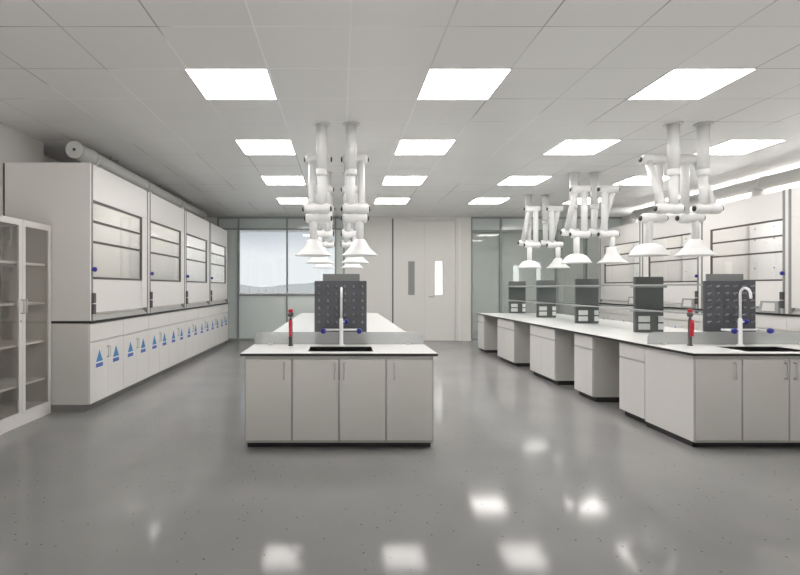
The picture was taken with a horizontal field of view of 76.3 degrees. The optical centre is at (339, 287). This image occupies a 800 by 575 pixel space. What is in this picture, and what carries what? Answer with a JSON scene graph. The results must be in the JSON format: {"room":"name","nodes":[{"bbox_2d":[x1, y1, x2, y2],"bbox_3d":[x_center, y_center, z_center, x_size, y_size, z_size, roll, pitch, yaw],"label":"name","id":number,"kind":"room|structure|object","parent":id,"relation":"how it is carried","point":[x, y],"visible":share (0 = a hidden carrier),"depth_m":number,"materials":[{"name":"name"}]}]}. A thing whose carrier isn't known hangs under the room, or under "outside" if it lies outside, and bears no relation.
{"room":"chemistry laboratory","nodes":[
{"label":"chemistry laboratory","id":0,"kind":"room"},
{"bbox_2d":[0,122,60,214],"bbox_3d":[-3.570,-0.195,4.600,0.500,2.850,14.000,0,0,0],"label":"wall","id":1,"kind":"structure","parent":0,"point":[16,146],"depth_m":5.18,"materials":[{"name":"paint"}]},
{"bbox_2d":[206,217,216,225],"bbox_3d":[-3.310,-0.195,11.675,1.020,2.850,0.150,0,0,0],"label":"wall","id":2,"kind":"structure","parent":0,"point":[213,220],"depth_m":11.60,"materials":[{"name":"grey paint"}]},
{"bbox_2d":[217,217,344,340],"bbox_3d":[-1.355,-0.195,11.625,2.926,2.850,0.110,0,0,0],"label":"wall","id":3,"kind":"structure","parent":2,"relation":"in","point":[249,314],"depth_m":11.62,"materials":[{"name":"grey"}]},
{"bbox_2d":[0,0,799,231],"bbox_3d":[1.375,-1.695,6.100,10.590,0.150,17.400,0,0,0],"label":"ceiling","id":4,"kind":"structure","parent":0,"point":[110,77],"depth_m":4.15,"materials":[{"name":"tile"}]},
{"bbox_2d":[65,141,206,220],"bbox_3d":[-2.830,-1.425,7.945,0.200,0.390,5.150,0,0,0],"label":"duct","id":5,"kind":"object","parent":4,"relation":"hanging from","point":[76,150],"visible":0.64,"depth_m":6.38,"materials":[{"name":"grey metal"}]},
{"bbox_2d":[184,68,276,99],"bbox_3d":[-0.845,-1.617,4.035,0.608,0.006,0.608,0,0,0],"label":"recessed light","id":6,"kind":"object","parent":4,"relation":"in","point":[213,83],"visible":1,"depth_m":4.00,"materials":[{"name":"white plastic"}]},
{"bbox_2d":[235,140,294,154],"bbox_3d":[-0.845,-1.617,5.835,0.608,0.006,0.608,0,0,0],"label":"recessed light","id":7,"kind":"object","parent":4,"relation":"in","point":[249,147],"visible":1,"depth_m":5.83,"materials":[{"name":"white plastic"}]},
{"bbox_2d":[261,176,305,184],"bbox_3d":[-0.845,-1.617,7.635,0.608,0.006,0.608,0,0,0],"label":"recessed light","id":8,"kind":"object","parent":4,"relation":"in","point":[269,180],"visible":1,"depth_m":7.62,"materials":[{"name":"white plastic"}]},
{"bbox_2d":[277,198,306,203],"bbox_3d":[-0.845,-1.617,9.435,0.608,0.006,0.608,0,0,0],"label":"recessed light","id":9,"kind":"object","parent":4,"relation":"in","point":[281,200],"visible":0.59,"depth_m":9.38,"materials":[{"name":"white plastic"}]},
{"bbox_2d":[295,121,331,256],"bbox_3d":[-0.274,-0.975,5.178,0.387,1.290,0.525,0,0,0],"label":"extraction arm","id":10,"kind":"object","parent":4,"relation":"hanging from","point":[318,162],"visible":1,"depth_m":5.01},
{"bbox_2d":[295,239,330,256],"bbox_3d":[-0.278,-0.415,5.250,0.380,0.170,0.380,0,0,0],"label":"hood","id":11,"kind":"object","parent":10,"relation":"attached to","point":[313,247],"depth_m":5.16,"materials":[{"name":"white plastic"}]},
{"bbox_2d":[306,172,333,263],"bbox_3d":[-0.274,-0.975,6.942,0.387,1.290,0.565,0,0,0],"label":"extraction arm","id":12,"kind":"object","parent":4,"relation":"hanging from","point":[326,232],"visible":0.58,"depth_m":6.81},
{"bbox_2d":[306,257,332,263],"bbox_3d":[-0.278,-0.415,6.850,0.380,0.170,0.380,0,0,0],"label":"hood","id":13,"kind":"object","parent":12,"relation":"attached to","point":[313,260],"depth_m":6.73,"materials":[{"name":"white plastic"}]},
{"bbox_2d":[313,194,334,267],"bbox_3d":[-0.274,-0.975,8.643,0.387,1.290,0.565,0,0,0],"label":"extraction arm","id":14,"kind":"object","parent":4,"relation":"hanging from","point":[329,243],"visible":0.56,"depth_m":8.51},
{"bbox_2d":[313,264,333,267],"bbox_3d":[-0.278,-0.415,8.550,0.380,0.170,0.380,0,0,0],"label":"hood","id":15,"kind":"object","parent":14,"relation":"attached to","point":[317,265],"depth_m":8.42,"materials":[{"name":"white plastic"}]},
{"bbox_2d":[340,194,362,267],"bbox_3d":[0.202,-0.975,8.643,0.387,1.290,0.565,0,0,0],"label":"extraction arm","id":16,"kind":"object","parent":4,"relation":"hanging from","point":[346,243],"visible":0.37,"depth_m":8.51},
{"bbox_2d":[341,264,362,267],"bbox_3d":[0.205,-0.415,8.550,0.380,0.170,0.380,0,0,0],"label":"hood","id":17,"kind":"object","parent":16,"relation":"attached to","point":[346,265],"depth_m":8.42,"materials":[{"name":"white plastic"}]},
{"bbox_2d":[341,172,368,263],"bbox_3d":[0.202,-0.975,6.942,0.387,1.290,0.565,0,0,0],"label":"extraction arm","id":18,"kind":"object","parent":4,"relation":"hanging from","point":[347,232],"visible":0.54,"depth_m":6.81},
{"bbox_2d":[342,257,368,263],"bbox_3d":[0.205,-0.415,6.850,0.380,0.170,0.380,0,0,0],"label":"hood","id":19,"kind":"object","parent":18,"relation":"attached to","point":[349,260],"depth_m":6.73,"materials":[{"name":"white plastic"}]},
{"bbox_2d":[341,121,377,256],"bbox_3d":[0.202,-0.975,5.178,0.387,1.290,0.525,0,0,0],"label":"extraction arm","id":20,"kind":"object","parent":4,"relation":"hanging from","point":[355,163],"visible":1,"depth_m":5.02},
{"bbox_2d":[342,239,377,256],"bbox_3d":[0.205,-0.415,5.250,0.380,0.170,0.380,0,0,0],"label":"hood","id":21,"kind":"object","parent":20,"relation":"attached to","point":[359,247],"depth_m":5.16,"materials":[{"name":"white plastic"}]},
{"bbox_2d":[374,198,409,203],"bbox_3d":[0.965,-1.617,9.435,0.608,0.006,0.608,0,0,0],"label":"recessed light","id":22,"kind":"object","parent":4,"relation":"in","point":[378,200],"visible":1,"depth_m":9.38,"materials":[{"name":"white plastic"}]},
{"bbox_2d":[382,176,426,184],"bbox_3d":[0.965,-1.617,7.635,0.608,0.006,0.608,0,0,0],"label":"recessed light","id":23,"kind":"object","parent":4,"relation":"in","point":[388,180],"visible":1,"depth_m":7.62,"materials":[{"name":"white plastic"}]},
{"bbox_2d":[394,140,455,154],"bbox_3d":[0.965,-1.617,5.835,0.608,0.006,0.608,0,0,0],"label":"recessed light","id":24,"kind":"object","parent":4,"relation":"in","point":[405,147],"visible":1,"depth_m":5.83,"materials":[{"name":"white plastic"}]},
{"bbox_2d":[417,68,511,99],"bbox_3d":[0.965,-1.617,4.035,0.608,0.006,0.608,0,0,0],"label":"recessed light","id":25,"kind":"object","parent":4,"relation":"in","point":[439,83],"visible":1,"depth_m":4.00,"materials":[{"name":"white plastic"}]},
{"bbox_2d":[468,198,509,203],"bbox_3d":[2.775,-1.617,9.435,0.608,0.006,0.608,0,0,0],"label":"recessed light","id":26,"kind":"object","parent":4,"relation":"in","point":[477,200],"visible":1,"depth_m":9.38,"materials":[{"name":"white plastic"}]},
{"bbox_2d":[497,176,551,184],"bbox_3d":[2.775,-1.617,7.635,0.608,0.006,0.608,0,0,0],"label":"recessed light","id":27,"kind":"object","parent":4,"relation":"in","point":[511,180],"visible":1,"depth_m":7.62,"materials":[{"name":"white plastic"}]},
{"bbox_2d":[517,194,541,267],"bbox_3d":[3.212,-0.975,8.643,0.387,1.290,0.565,0,0,0],"label":"extraction arm","id":28,"kind":"object","parent":4,"relation":"hanging from","point":[525,241],"visible":1,"depth_m":8.52},
{"bbox_2d":[518,260,541,267],"bbox_3d":[3.208,-0.393,8.550,0.380,0.125,0.380,0,0,0],"label":"hood","id":29,"kind":"object","parent":28,"relation":"attached to","point":[529,263],"depth_m":8.42,"materials":[{"name":"white plastic"}]},
{"bbox_2d":[540,194,569,267],"bbox_3d":[3.688,-0.975,8.643,0.387,1.290,0.565,0,0,0],"label":"extraction arm","id":30,"kind":"object","parent":4,"relation":"hanging from","point":[548,211],"visible":0.95,"depth_m":8.53},
{"bbox_2d":[547,258,569,267],"bbox_3d":[3.692,-0.415,8.550,0.380,0.170,0.380,0,0,0],"label":"hood","id":31,"kind":"object","parent":30,"relation":"attached to","point":[556,263],"depth_m":8.45,"materials":[{"name":"white plastic"}]},
{"bbox_2d":[560,172,591,263],"bbox_3d":[3.212,-0.975,6.942,0.387,1.290,0.565,0,0,0],"label":"extraction arm","id":32,"kind":"object","parent":4,"relation":"hanging from","point":[570,229],"visible":1,"depth_m":6.83},
{"bbox_2d":[561,254,591,263],"bbox_3d":[3.208,-0.393,6.850,0.380,0.125,0.380,0,0,0],"label":"hood","id":33,"kind":"object","parent":32,"relation":"attached to","point":[572,258],"depth_m":6.73,"materials":[{"name":"white plastic"}]},
{"bbox_2d":[543,140,619,154],"bbox_3d":[2.775,-1.617,5.835,0.608,0.006,0.608,0,0,0],"label":"recessed light","id":34,"kind":"object","parent":4,"relation":"in","point":[567,147],"visible":1,"depth_m":5.83,"materials":[{"name":"white plastic"}]},
{"bbox_2d":[562,198,600,203],"bbox_3d":[4.585,-1.617,9.435,0.608,0.006,0.608,0,0,0],"label":"recessed light","id":35,"kind":"object","parent":4,"relation":"in","point":[579,199],"visible":0.17,"depth_m":9.48,"materials":[{"name":"white"}]},
{"bbox_2d":[588,172,627,263],"bbox_3d":[3.688,-0.975,6.942,0.387,1.290,0.565,0,0,0],"label":"extraction arm","id":36,"kind":"object","parent":4,"relation":"hanging from","point":[612,256],"visible":0.9,"depth_m":6.83},
{"bbox_2d":[597,247,627,263],"bbox_3d":[3.692,-0.440,6.850,0.380,0.220,0.380,0,0,0],"label":"hood","id":37,"kind":"object","parent":36,"relation":"attached to","point":[612,256],"depth_m":6.77,"materials":[{"name":"white plastic"}]},
{"bbox_2d":[612,176,668,184],"bbox_3d":[4.585,-1.617,7.635,0.608,0.006,0.608,0,0,0],"label":"recessed light","id":38,"kind":"object","parent":4,"relation":"in","point":[635,180],"visible":0.64,"depth_m":7.69,"materials":[{"name":"white plastic"}]},
{"bbox_2d":[628,121,684,256],"bbox_3d":[3.212,-0.975,5.178,0.387,1.290,0.525,0,0,0],"label":"extraction arm","id":39,"kind":"object","parent":4,"relation":"hanging from","point":[653,164],"visible":1,"depth_m":5.08},
{"bbox_2d":[628,243,669,256],"bbox_3d":[3.208,-0.393,5.250,0.380,0.125,0.380,0,0,0],"label":"hood","id":40,"kind":"object","parent":39,"relation":"attached to","point":[647,249],"depth_m":5.14,"materials":[{"name":"white plastic"}]},
{"bbox_2d":[628,68,756,99],"bbox_3d":[2.775,-1.617,4.035,0.608,0.006,0.608,0,0,0],"label":"recessed light","id":41,"kind":"object","parent":4,"relation":"in","point":[678,83],"visible":1,"depth_m":4.00,"materials":[{"name":"white plastic"}]},
{"bbox_2d":[673,121,723,256],"bbox_3d":[3.688,-0.975,5.178,0.387,1.290,0.525,0,0,0],"label":"extraction arm","id":42,"kind":"object","parent":4,"relation":"hanging from","point":[707,204],"visible":0.96,"depth_m":5.09},
{"bbox_2d":[673,239,716,256],"bbox_3d":[3.692,-0.415,5.250,0.380,0.170,0.380,0,0,0],"label":"hood","id":43,"kind":"object","parent":42,"relation":"attached to","point":[694,247],"depth_m":5.18,"materials":[{"name":"white plastic"}]},
{"bbox_2d":[629,167,799,223],"bbox_3d":[5.970,-1.425,7.775,0.200,0.390,5.150,0,0,0],"label":"duct","id":44,"kind":"object","parent":4,"relation":"hanging from","point":[756,187],"visible":0.62,"depth_m":7.25,"materials":[{"name":"grey metal"}]},
{"bbox_2d":[694,140,784,154],"bbox_3d":[4.585,-1.617,5.835,0.608,0.006,0.608,0,0,0],"label":"recessed light","id":45,"kind":"object","parent":4,"relation":"in","point":[730,147],"visible":0.83,"depth_m":5.78,"materials":[{"name":"white plastic"}]},
{"bbox_2d":[0,330,799,574],"bbox_3d":[1.375,1.305,6.100,10.590,0.150,17.400,0,0,0],"label":"floor","id":46,"kind":"structure","parent":0,"point":[522,472],"depth_m":3.03,"materials":[{"name":"grey plastic"}]},
{"bbox_2d":[0,215,50,434],"bbox_3d":[-3.058,0.311,4.505,0.519,1.838,0.900,0,0,0],"label":"tall cabinet","id":47,"kind":"object","parent":46,"relation":"on","point":[25,246],"visible":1,"depth_m":4.94,"materials":[{"name":"grey metal"}]},
{"bbox_2d":[0,260,44,265],"bbox_3d":[-3.095,-0.220,4.505,0.423,0.022,0.860,0,0,0],"label":"shelf","id":48,"kind":"object","parent":47,"relation":"attached to","point":[2,263],"depth_m":4.80,"materials":[{"name":"white metal"}]},
{"bbox_2d":[0,302,44,305],"bbox_3d":[-3.095,0.150,4.505,0.423,0.022,0.860,0,0,0],"label":"shelf","id":49,"kind":"object","parent":47,"relation":"attached to","point":[1,303],"depth_m":4.68,"materials":[{"name":"white metal"}]},
{"bbox_2d":[0,340,44,349],"bbox_3d":[-3.095,0.520,4.505,0.423,0.022,0.860,0,0,0],"label":"shelf","id":50,"kind":"object","parent":47,"relation":"attached to","point":[4,344],"depth_m":4.68,"materials":[{"name":"white metal"}]},
{"bbox_2d":[0,377,44,392],"bbox_3d":[-3.095,0.885,4.505,0.423,0.022,0.860,0,0,0],"label":"shelf","id":51,"kind":"object","parent":47,"relation":"attached to","point":[6,383],"depth_m":4.70,"materials":[{"name":"white metal"}]},
{"bbox_2d":[51,319,122,411],"bbox_3d":[-2.869,0.792,5.353,0.863,0.875,0.764,0,0,0],"label":"base cabinet","id":52,"kind":"object","parent":46,"relation":"on","point":[87,359],"visible":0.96,"depth_m":4.97,"materials":[{"name":"white laminate"}]},
{"bbox_2d":[51,303,228,323],"bbox_3d":[-2.874,0.343,8.028,0.852,0.025,6.124,0,0,0],"label":"countertop","id":53,"kind":"structure","parent":52,"relation":"on","point":[139,315],"depth_m":5.64,"materials":[{"name":"grey stone"}]},
{"bbox_2d":[3,163,148,320],"bbox_3d":[-2.864,-0.450,5.735,0.904,1.560,1.528,0,0,0],"label":"fume hood","id":54,"kind":"object","parent":53,"relation":"on","point":[98,219],"visible":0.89,"depth_m":4.97,"materials":[{"name":"white metal"}]},
{"bbox_2d":[149,192,184,312],"bbox_3d":[-2.864,-0.450,7.265,0.904,1.560,1.528,0,0,0],"label":"fume hood","id":55,"kind":"object","parent":53,"relation":"on","point":[166,219],"visible":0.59,"depth_m":7.74,"materials":[{"name":"silver metal"}]},
{"bbox_2d":[185,210,209,307],"bbox_3d":[-2.864,-0.450,8.795,0.904,1.560,1.528,0,0,0],"label":"fume hood","id":56,"kind":"object","parent":53,"relation":"on","point":[197,229],"visible":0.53,"depth_m":9.24,"materials":[{"name":"silver metal"}]},
{"bbox_2d":[210,223,227,304],"bbox_3d":[-2.864,-0.450,10.325,0.904,1.560,1.528,0,0,0],"label":"fume hood","id":57,"kind":"object","parent":53,"relation":"on","point":[218,236],"visible":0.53,"depth_m":10.85,"materials":[{"name":"silver metal"}]},
{"bbox_2d":[118,316,148,395],"bbox_3d":[-2.869,0.792,6.117,0.863,0.875,0.764,0,0,0],"label":"base cabinet","id":58,"kind":"object","parent":46,"relation":"on","point":[135,335],"visible":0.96,"depth_m":6.08,"materials":[{"name":"white laminate"}]},
{"bbox_2d":[144,313,168,382],"bbox_3d":[-2.869,0.792,6.883,0.863,0.875,0.764,0,0,0],"label":"base cabinet","id":59,"kind":"object","parent":46,"relation":"on","point":[158,329],"visible":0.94,"depth_m":6.84,"materials":[{"name":"white laminate"}]},
{"bbox_2d":[165,310,184,372],"bbox_3d":[-2.869,0.792,7.647,0.863,0.875,0.764,0,0,0],"label":"base cabinet","id":60,"kind":"object","parent":46,"relation":"on","point":[176,325],"visible":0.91,"depth_m":7.60,"materials":[{"name":"white laminate"}]},
{"bbox_2d":[182,308,198,363],"bbox_3d":[-2.869,0.792,8.412,0.863,0.875,0.764,0,0,0],"label":"base cabinet","id":61,"kind":"object","parent":46,"relation":"on","point":[191,321],"visible":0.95,"depth_m":8.37,"materials":[{"name":"white laminate"}]},
{"bbox_2d":[195,307,209,357],"bbox_3d":[-2.869,0.792,9.178,0.863,0.875,0.764,0,0,0],"label":"base cabinet","id":62,"kind":"object","parent":46,"relation":"on","point":[204,312],"visible":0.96,"depth_m":9.17,"materials":[{"name":"white laminate"}]},
{"bbox_2d":[207,305,219,351],"bbox_3d":[-2.869,0.792,9.943,0.863,0.875,0.764,0,0,0],"label":"base cabinet","id":63,"kind":"object","parent":46,"relation":"on","point":[214,316],"visible":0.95,"depth_m":9.90,"materials":[{"name":"white laminate"}]},
{"bbox_2d":[217,304,227,346],"bbox_3d":[-2.869,0.792,10.707,0.863,0.875,0.764,0,0,0],"label":"base cabinet","id":64,"kind":"object","parent":46,"relation":"on","point":[223,308],"visible":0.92,"depth_m":10.66,"materials":[{"name":"white laminate"}]},
{"bbox_2d":[245,356,432,446],"bbox_3d":[-0.007,0.877,4.148,1.436,0.706,0.664,0,0,0],"label":"base cabinet","id":65,"kind":"object","parent":46,"relation":"on","point":[291,401],"visible":0.97,"depth_m":3.85,"materials":[{"name":"grey laminate"}]},
{"bbox_2d":[240,313,437,379],"bbox_3d":[-0.007,0.809,6.860,1.496,0.842,6.080,0,0,0],"label":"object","id":66,"kind":"structure","parent":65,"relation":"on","point":[383,337],"depth_m":4.43,"materials":[{"name":"grey"}]},
{"bbox_2d":[288,309,293,345],"bbox_3d":[-0.424,0.342,4.335,0.050,0.316,0.061,0,0,0],"label":"eyewash","id":67,"kind":"object","parent":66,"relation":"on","point":[290,311],"visible":1,"depth_m":4.32,"materials":[{"name":"red plastic"}]},
{"bbox_2d":[240,313,437,355],"bbox_3d":[-0.007,0.510,6.860,1.496,0.020,6.080,0,0,0],"label":"countertop","id":68,"kind":"structure","parent":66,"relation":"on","point":[383,337],"depth_m":4.51,"materials":[{"name":"grey"}]},
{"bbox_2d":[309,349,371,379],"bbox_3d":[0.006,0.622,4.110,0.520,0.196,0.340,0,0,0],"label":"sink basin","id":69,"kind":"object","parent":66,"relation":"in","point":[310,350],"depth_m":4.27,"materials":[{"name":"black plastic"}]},
{"bbox_2d":[315,281,366,343],"bbox_3d":[0.005,0.221,4.455,0.460,0.558,0.070,0,0,0],"label":"drying rack","id":70,"kind":"object","parent":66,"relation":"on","point":[327,293],"visible":0.96,"depth_m":4.45,"materials":[{"name":"grey plastic"}]},
{"bbox_2d":[315,333,365,343],"bbox_3d":[0.005,0.450,4.466,0.450,0.100,0.048,0,0,0],"label":"drip tray","id":71,"kind":"object","parent":70,"relation":"on","point":[327,338],"depth_m":4.44,"materials":[{"name":"grey plastic"}]},
{"bbox_2d":[321,287,361,345],"bbox_3d":[0.011,0.247,4.286,0.347,0.505,0.178,0,0,0],"label":"tap","id":72,"kind":"object","parent":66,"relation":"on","point":[323,330],"visible":1,"depth_m":4.33,"materials":[{"name":"white metal"}]},
{"bbox_2d":[323,274,359,332],"bbox_3d":[0.011,0.189,7.197,0.370,0.622,5.365,0,0,0],"label":"rack","id":73,"kind":"object","parent":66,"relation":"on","point":[326,277],"visible":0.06,"depth_m":4.51,"materials":[{"name":"grey metal"}]},
{"bbox_2d":[478,315,497,352],"bbox_3d":[2.978,0.877,9.695,0.550,0.706,0.390,0,0,0],"label":"base cabinet","id":74,"kind":"object","parent":46,"relation":"on","point":[487,326],"visible":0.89,"depth_m":9.50,"materials":[{"name":"white laminate"}]},
{"bbox_2d":[498,318,529,366],"bbox_3d":[2.978,0.877,8.260,0.550,0.706,0.820,0,0,0],"label":"base cabinet","id":75,"kind":"object","parent":46,"relation":"on","point":[513,337],"visible":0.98,"depth_m":7.86,"materials":[{"name":"white laminate"}]},
{"bbox_2d":[530,325,574,384],"bbox_3d":[2.978,0.877,6.775,0.550,0.706,0.830,0,0,0],"label":"base cabinet","id":76,"kind":"object","parent":46,"relation":"on","point":[551,350],"visible":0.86,"depth_m":6.42,"materials":[{"name":"white laminate"}]},
{"bbox_2d":[574,333,619,401],"bbox_3d":[2.978,0.877,5.620,0.550,0.706,0.420,0,0,0],"label":"base cabinet","id":77,"kind":"object","parent":46,"relation":"on","point":[596,360],"visible":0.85,"depth_m":5.41,"materials":[{"name":"white laminate"}]},
{"bbox_2d":[599,304,618,320],"bbox_3d":[6.008,0.792,10.537,0.863,0.875,0.764,0,0,0],"label":"base cabinet","id":78,"kind":"object","parent":46,"relation":"on","point":[605,313],"visible":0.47,"depth_m":10.53,"materials":[{"name":"white laminate"}]},
{"bbox_2d":[619,305,632,322],"bbox_3d":[6.008,0.792,9.773,0.863,0.875,0.764,0,0,0],"label":"base cabinet","id":79,"kind":"object","parent":46,"relation":"on","point":[625,315],"visible":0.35,"depth_m":9.91,"materials":[{"name":"white laminate"}]},
{"bbox_2d":[619,342,645,423],"bbox_3d":[2.978,0.877,4.686,0.550,0.706,0.408,0,0,0],"label":"base cabinet","id":80,"kind":"object","parent":46,"relation":"on","point":[632,357],"visible":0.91,"depth_m":4.67,"materials":[{"name":"white laminate"}]},
{"bbox_2d":[477,313,799,355],"bbox_3d":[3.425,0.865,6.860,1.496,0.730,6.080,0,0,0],"label":"countertop","id":81,"kind":"structure","parent":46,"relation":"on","point":[676,339],"depth_m":5.05,"materials":[{"name":"grey"}]},
{"bbox_2d":[507,274,742,332],"bbox_3d":[3.443,0.189,7.197,0.370,0.622,5.365,0,0,0],"label":"rack","id":82,"kind":"object","parent":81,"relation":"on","point":[647,309],"visible":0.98,"depth_m":7.01,"materials":[{"name":"grey metal"}]},
{"bbox_2d":[521,300,702,313],"bbox_3d":[3.443,0.244,7.206,0.320,0.008,5.348,0,0,0],"label":"shelf","id":83,"kind":"object","parent":82,"relation":"attached to","point":[635,309],"depth_m":6.18,"materials":[{"name":"clear glass"}]},
{"bbox_2d":[638,316,649,321],"bbox_3d":[3.383,0.350,5.616,0.130,0.066,0.008,0,0,0],"label":"socket","id":84,"kind":"object","parent":82,"relation":"attached to","point":[640,318],"depth_m":5.61,"materials":[{"name":"white"}]},
{"bbox_2d":[638,324,649,329],"bbox_3d":[3.383,0.435,5.616,0.130,0.066,0.008,0,0,0],"label":"socket","id":85,"kind":"object","parent":82,"relation":"attached to","point":[640,326],"depth_m":5.61,"materials":[{"name":"white"}]},
{"bbox_2d":[687,309,693,345],"bbox_3d":[3.008,0.342,4.335,0.050,0.316,0.061,0,0,0],"label":"eyewash","id":86,"kind":"object","parent":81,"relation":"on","point":[689,311],"visible":1,"depth_m":4.33,"materials":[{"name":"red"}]},
{"bbox_2d":[702,281,755,343],"bbox_3d":[3.437,0.221,4.455,0.460,0.558,0.070,0,0,0],"label":"drying rack","id":87,"kind":"object","parent":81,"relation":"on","point":[720,298],"visible":0.96,"depth_m":4.45,"materials":[{"name":"grey plastic"}]},
{"bbox_2d":[702,333,755,343],"bbox_3d":[3.437,0.450,4.466,0.450,0.100,0.048,0,0,0],"label":"drip tray","id":88,"kind":"object","parent":87,"relation":"on","point":[707,338],"depth_m":4.44,"materials":[{"name":"grey plastic"}]},
{"bbox_2d":[721,287,773,345],"bbox_3d":[3.443,0.247,4.286,0.347,0.505,0.178,0,0,0],"label":"tap","id":89,"kind":"object","parent":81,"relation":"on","point":[741,321],"visible":1,"depth_m":4.33,"materials":[{"name":"white metal"}]},
{"bbox_2d":[735,349,790,351],"bbox_3d":[3.438,0.622,4.110,0.520,0.196,0.340,0,0,0],"label":"sink basin","id":90,"kind":"object","parent":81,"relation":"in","point":[744,350],"depth_m":4.27,"materials":[{"name":"black plastic"}]},
{"bbox_2d":[663,308,668,326],"bbox_3d":[6.008,0.792,9.008,0.863,0.875,0.764,0,0,0],"label":"base cabinet","id":91,"kind":"object","parent":46,"relation":"on","point":[665,315],"visible":0.08,"depth_m":8.69,"materials":[{"name":"white laminate"}]},
{"bbox_2d":[668,308,700,330],"bbox_3d":[6.008,0.792,8.242,0.863,0.875,0.764,0,0,0],"label":"base cabinet","id":92,"kind":"object","parent":46,"relation":"on","point":[675,320],"visible":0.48,"depth_m":8.28,"materials":[{"name":"white laminate"}]},
{"bbox_2d":[645,347,799,446],"bbox_3d":[3.425,0.877,4.148,1.436,0.706,0.664,0,0,0],"label":"base cabinet","id":93,"kind":"object","parent":46,"relation":"on","point":[695,401],"visible":0.95,"depth_m":3.85,"materials":[{"name":"grey laminate"}]},
{"bbox_2d":[743,314,787,340],"bbox_3d":[6.008,0.792,6.713,0.863,0.875,0.764,0,0,0],"label":"base cabinet","id":94,"kind":"object","parent":46,"relation":"on","point":[778,323],"visible":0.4,"depth_m":6.54,"materials":[{"name":"white laminate"}]},
{"bbox_2d":[787,316,799,341],"bbox_3d":[6.008,0.792,5.947,0.863,0.875,0.764,0,0,0],"label":"base cabinet","id":95,"kind":"object","parent":46,"relation":"on","point":[793,322],"visible":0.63,"depth_m":6.24,"materials":[{"name":"white laminate"}]},
{"bbox_3d":[6.008,0.793,5.183,0.863,0.875,0.764,0,0,0],"label":"base cabinet","id":96,"kind":"object","parent":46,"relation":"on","visible":0},
{"bbox_2d":[599,303,799,316],"bbox_3d":[6.014,0.343,7.858,0.852,0.025,6.124,0,0,0],"label":"countertop","id":97,"kind":"structure","parent":96,"relation":"on","point":[796,315],"depth_m":7.84,"materials":[{"name":"grey"}]},
{"bbox_2d":[599,222,640,304],"bbox_3d":[6.004,-0.450,10.155,0.904,1.560,1.528,0,0,0],"label":"fume hood","id":98,"kind":"object","parent":97,"relation":"on","point":[629,238],"visible":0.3,"depth_m":10.69,"materials":[{"name":"silver metal"}]},
{"bbox_2d":[641,210,699,308],"bbox_3d":[6.004,-0.450,8.625,0.904,1.560,1.528,0,0,0],"label":"fume hood","id":99,"kind":"object","parent":97,"relation":"on","point":[672,235],"visible":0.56,"depth_m":8.99,"materials":[{"name":"silver metal"}]},
{"bbox_2d":[700,189,786,313],"bbox_3d":[6.004,-0.450,7.095,0.904,1.560,1.528,0,0,0],"label":"fume hood","id":100,"kind":"object","parent":97,"relation":"on","point":[748,238],"visible":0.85,"depth_m":7.36,"materials":[{"name":"silver metal"}]},
{"bbox_2d":[787,187,799,314],"bbox_3d":[6.004,-0.450,5.565,0.904,1.560,1.528,0,0,0],"label":"fume hood","id":101,"kind":"object","parent":97,"relation":"on","point":[793,194],"visible":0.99,"depth_m":6.24,"materials":[{"name":"white metal"}]},
{"bbox_2d":[345,217,470,340],"bbox_3d":[1.550,-0.195,11.660,2.917,2.850,0.120,0,0,0],"label":"wall panel","id":102,"kind":"object","parent":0,"point":[377,273],"visible":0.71,"depth_m":11.60,"materials":[{"name":"grey paint"}]},
{"bbox_2d":[392,218,393,323],"bbox_3d":[1.211,-0.177,11.648,0.035,2.815,0.104,0,0,0],"label":"trim","id":103,"kind":"structure","parent":102,"relation":"attached to","point":[392,218],"depth_m":11.60,"materials":[{"name":"grey"}]},
{"bbox_2d":[394,218,457,340],"bbox_3d":[1.964,-0.177,11.630,1.470,2.815,0.139,0,0,0],"label":"door","id":104,"kind":"structure","parent":102,"relation":"attached to","point":[425,249],"depth_m":11.62,"materials":[{"name":"grey"}]},
{"bbox_2d":[459,219,459,340],"bbox_3d":[2.744,-0.170,11.594,0.030,2.800,0.012,0,0,0],"label":"trim","id":105,"kind":"structure","parent":102,"relation":"attached to","point":[459,219],"depth_m":11.59,"materials":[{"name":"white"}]},
{"bbox_2d":[471,217,472,340],"bbox_3d":[3.024,-0.195,11.650,0.030,2.850,0.140,0,0,0],"label":"trim","id":106,"kind":"structure","parent":102,"relation":"attached to","point":[471,217],"depth_m":11.58,"materials":[{"name":"grey metal"}]},
{"bbox_2d":[473,232,563,329],"bbox_3d":[3.185,-0.195,14.700,6.570,2.850,0.200,0,0,0],"label":"wall","id":107,"kind":"structure","parent":0,"point":[485,244],"depth_m":14.60,"materials":[{"name":"grey glass"}]},
{"bbox_2d":[513,265,518,280],"bbox_3d":[5.084,-0.346,14.585,0.150,0.577,0.030,0,0,0],"label":"window","id":108,"kind":"structure","parent":107,"relation":"in","point":[515,267],"depth_m":14.57,"materials":[{"name":"white"}]},
{"bbox_2d":[537,262,540,279],"bbox_3d":[5.734,-0.231,14.585,0.104,1.010,0.030,0,0,0],"label":"window","id":109,"kind":"structure","parent":107,"relation":"in","point":[538,269],"depth_m":14.57,"materials":[{"name":"white"}]},
{"bbox_2d":[564,181,799,315],"bbox_3d":[6.570,-0.195,6.200,0.200,2.850,17.200,0,0,0],"label":"wall","id":110,"kind":"structure","parent":0,"point":[575,271],"depth_m":13.18,"materials":[{"name":"paint"}]},
{"bbox_2d":[473,217,621,340],"bbox_3d":[4.755,-0.195,11.630,3.431,2.850,0.100,0,0,0],"label":"window","id":111,"kind":"structure","parent":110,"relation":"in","point":[480,224],"depth_m":11.63,"materials":[{"name":"grey metal"}]},
{"bbox_3d":[-50.000,13.330,309.800,500.000,0.200,580.400,0,0,0],"label":"ground","id":112,"kind":"structure","parent":0,"visible":0},
{"bbox_2d":[240,282,314,292],"bbox_3d":[-68.000,0.562,450.000,384.000,25.336,140.000,0,0,0],"label":"hills","id":113,"kind":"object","parent":112,"relation":"on","point":[307,287],"visible":0.02,"depth_m":411.37,"materials":[{"name":"white"}]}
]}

